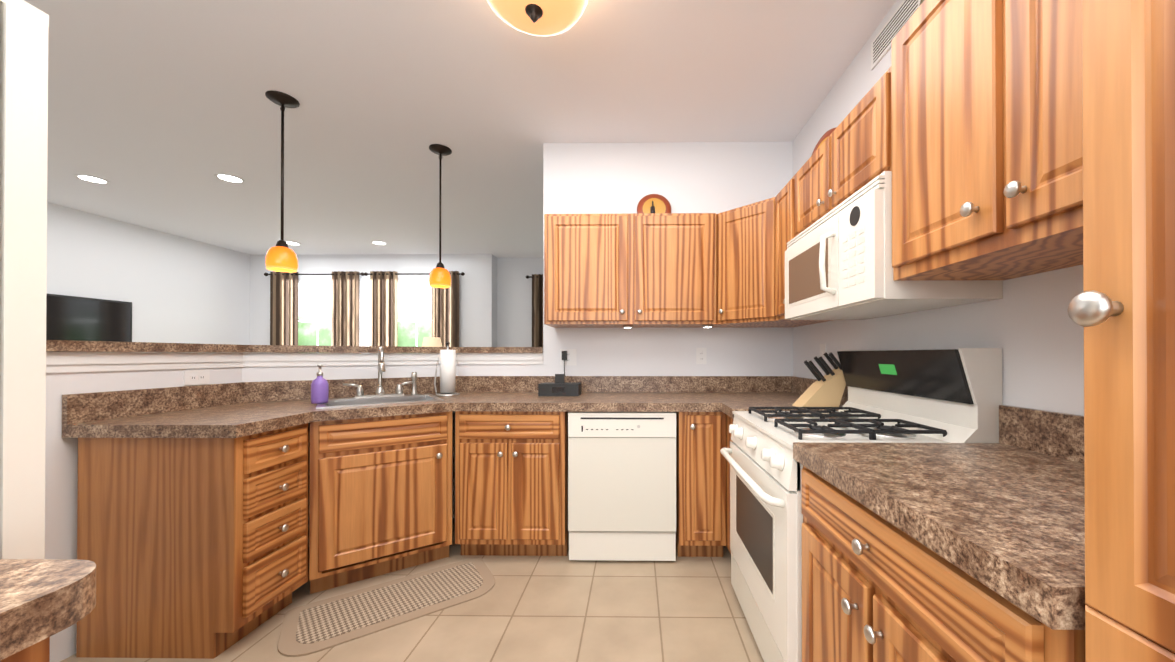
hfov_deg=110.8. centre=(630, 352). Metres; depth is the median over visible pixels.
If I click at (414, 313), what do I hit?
window unit
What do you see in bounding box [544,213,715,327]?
upper cabinet
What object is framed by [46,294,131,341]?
wall-mounted tv
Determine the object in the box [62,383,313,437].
countertop
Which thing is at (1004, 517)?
countertop
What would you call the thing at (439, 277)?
pendant light
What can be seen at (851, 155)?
upper cabinet
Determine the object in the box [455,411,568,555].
base cabinet
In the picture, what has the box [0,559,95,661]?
countertop
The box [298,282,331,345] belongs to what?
window unit
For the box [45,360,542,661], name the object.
wall
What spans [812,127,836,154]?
decorative plate
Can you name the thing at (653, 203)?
plate
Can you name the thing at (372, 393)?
sink
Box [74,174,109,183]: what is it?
recessed light
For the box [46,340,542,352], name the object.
bar
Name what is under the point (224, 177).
recessed light
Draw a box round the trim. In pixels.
[46,352,542,372]
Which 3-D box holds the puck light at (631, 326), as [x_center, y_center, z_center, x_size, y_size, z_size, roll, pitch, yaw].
[-0.016,-0.173,2.688,0.067,0.016,0.067,0,0,-11]
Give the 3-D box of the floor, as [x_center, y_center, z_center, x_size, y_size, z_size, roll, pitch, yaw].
[-2.305,1.208,2.009,7.400,0.050,9.200,0,0,1]
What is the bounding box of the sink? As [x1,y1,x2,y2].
[316,347,443,408]
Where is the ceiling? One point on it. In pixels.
(161, 113)
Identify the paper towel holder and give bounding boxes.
[434,342,459,395]
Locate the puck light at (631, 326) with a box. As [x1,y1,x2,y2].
[623,325,632,327]
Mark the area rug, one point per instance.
(317, 626)
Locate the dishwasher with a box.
[568,412,675,560]
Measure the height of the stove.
1.164 m
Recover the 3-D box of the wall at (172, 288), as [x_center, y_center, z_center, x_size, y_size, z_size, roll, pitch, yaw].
[-5.907,-0.168,1.860,0.100,2.700,8.800,0,0,1]
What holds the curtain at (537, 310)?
hanging from the wall at (495, 301)
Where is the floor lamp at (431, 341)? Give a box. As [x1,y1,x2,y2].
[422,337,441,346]
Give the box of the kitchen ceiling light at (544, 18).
[487,0,587,36]
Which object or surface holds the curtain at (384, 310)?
hanging from the wall at (495, 301)
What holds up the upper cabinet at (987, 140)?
attached to the wall at (1031, 328)
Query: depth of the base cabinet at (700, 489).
2.26 m
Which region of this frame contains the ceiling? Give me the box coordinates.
[24,0,896,257]
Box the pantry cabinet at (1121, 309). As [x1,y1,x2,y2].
[1067,0,1174,661]
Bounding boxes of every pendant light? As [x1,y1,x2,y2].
[265,90,299,272]
[429,144,451,287]
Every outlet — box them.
[184,370,209,384]
[560,349,576,376]
[696,348,706,363]
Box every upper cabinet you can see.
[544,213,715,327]
[711,197,832,327]
[775,175,796,319]
[795,67,891,234]
[891,0,1082,280]
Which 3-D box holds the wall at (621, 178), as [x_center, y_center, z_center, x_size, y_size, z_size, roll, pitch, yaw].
[0.267,-0.162,2.960,1.791,2.700,0.120,0,0,1]
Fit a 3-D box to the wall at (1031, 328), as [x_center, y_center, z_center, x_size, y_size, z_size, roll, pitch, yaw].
[1.178,-0.176,0.191,0.100,2.700,5.635,0,0,1]
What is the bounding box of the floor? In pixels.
[61,518,763,661]
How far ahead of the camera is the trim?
2.22 m
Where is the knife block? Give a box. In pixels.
[792,352,845,406]
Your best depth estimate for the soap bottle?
2.15 m
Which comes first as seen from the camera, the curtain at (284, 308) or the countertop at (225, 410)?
the countertop at (225, 410)
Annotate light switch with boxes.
[820,344,825,361]
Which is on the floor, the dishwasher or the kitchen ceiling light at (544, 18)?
the dishwasher
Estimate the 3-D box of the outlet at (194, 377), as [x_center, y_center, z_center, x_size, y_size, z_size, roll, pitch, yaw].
[-2.170,0.123,2.023,0.008,0.072,0.115,0,0,1]
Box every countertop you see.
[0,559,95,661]
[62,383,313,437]
[238,347,847,421]
[782,399,1085,629]
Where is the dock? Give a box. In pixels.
[538,374,580,395]
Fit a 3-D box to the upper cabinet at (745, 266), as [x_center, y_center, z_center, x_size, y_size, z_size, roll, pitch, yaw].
[0.851,-0.535,2.588,0.607,0.707,0.607,0,0,1]
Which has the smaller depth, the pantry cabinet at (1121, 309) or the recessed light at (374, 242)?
the pantry cabinet at (1121, 309)
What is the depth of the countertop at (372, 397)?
2.53 m
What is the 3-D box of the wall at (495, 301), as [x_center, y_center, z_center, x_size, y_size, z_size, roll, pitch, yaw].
[-2.227,-0.146,6.290,7.350,2.700,0.350,0,0,1]
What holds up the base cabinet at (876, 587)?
on the floor
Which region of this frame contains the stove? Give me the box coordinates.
[720,348,1001,661]
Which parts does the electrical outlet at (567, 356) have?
plate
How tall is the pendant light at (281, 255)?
1.023 m
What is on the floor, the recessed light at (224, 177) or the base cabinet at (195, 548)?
the base cabinet at (195, 548)
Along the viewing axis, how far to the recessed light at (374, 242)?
5.51 m
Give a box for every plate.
[637,194,670,212]
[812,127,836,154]
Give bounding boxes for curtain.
[264,271,363,345]
[364,271,464,346]
[526,274,542,346]
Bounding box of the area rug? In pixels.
[278,557,494,656]
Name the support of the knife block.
on the countertop at (372, 397)
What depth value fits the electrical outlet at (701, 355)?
2.89 m
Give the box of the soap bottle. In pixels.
[311,365,328,403]
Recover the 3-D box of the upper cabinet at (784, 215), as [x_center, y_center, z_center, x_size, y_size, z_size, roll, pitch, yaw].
[0.963,-0.538,2.140,0.373,0.707,0.279,0,0,1]
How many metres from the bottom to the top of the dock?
0.140 m
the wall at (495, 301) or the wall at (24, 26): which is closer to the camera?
the wall at (24, 26)
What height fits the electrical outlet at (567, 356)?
0.197 m
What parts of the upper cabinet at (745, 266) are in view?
door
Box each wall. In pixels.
[0,0,48,558]
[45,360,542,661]
[47,202,249,352]
[250,254,542,346]
[543,142,792,375]
[793,0,1083,415]
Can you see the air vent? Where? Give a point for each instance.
(903, 13)
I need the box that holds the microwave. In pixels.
[785,171,1002,319]
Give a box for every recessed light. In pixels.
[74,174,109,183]
[214,173,244,182]
[286,241,300,244]
[371,241,386,244]
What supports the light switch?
attached to the wall at (1031, 328)
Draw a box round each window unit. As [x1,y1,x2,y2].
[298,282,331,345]
[398,281,431,346]
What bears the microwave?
attached to the upper cabinet at (851, 155)
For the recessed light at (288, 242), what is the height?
0.004 m
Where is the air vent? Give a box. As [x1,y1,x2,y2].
[871,0,920,69]
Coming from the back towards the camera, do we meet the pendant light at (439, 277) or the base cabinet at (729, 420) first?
the pendant light at (439, 277)
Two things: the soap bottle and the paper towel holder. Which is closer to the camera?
the soap bottle
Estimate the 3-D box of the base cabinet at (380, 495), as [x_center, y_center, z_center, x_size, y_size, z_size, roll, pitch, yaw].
[-1.428,0.757,2.328,0.634,0.855,0.651,0,0,-35]
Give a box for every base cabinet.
[76,423,307,658]
[309,411,451,593]
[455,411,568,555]
[675,412,725,556]
[726,415,733,553]
[801,465,1084,661]
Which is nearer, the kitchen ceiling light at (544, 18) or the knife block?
the kitchen ceiling light at (544, 18)

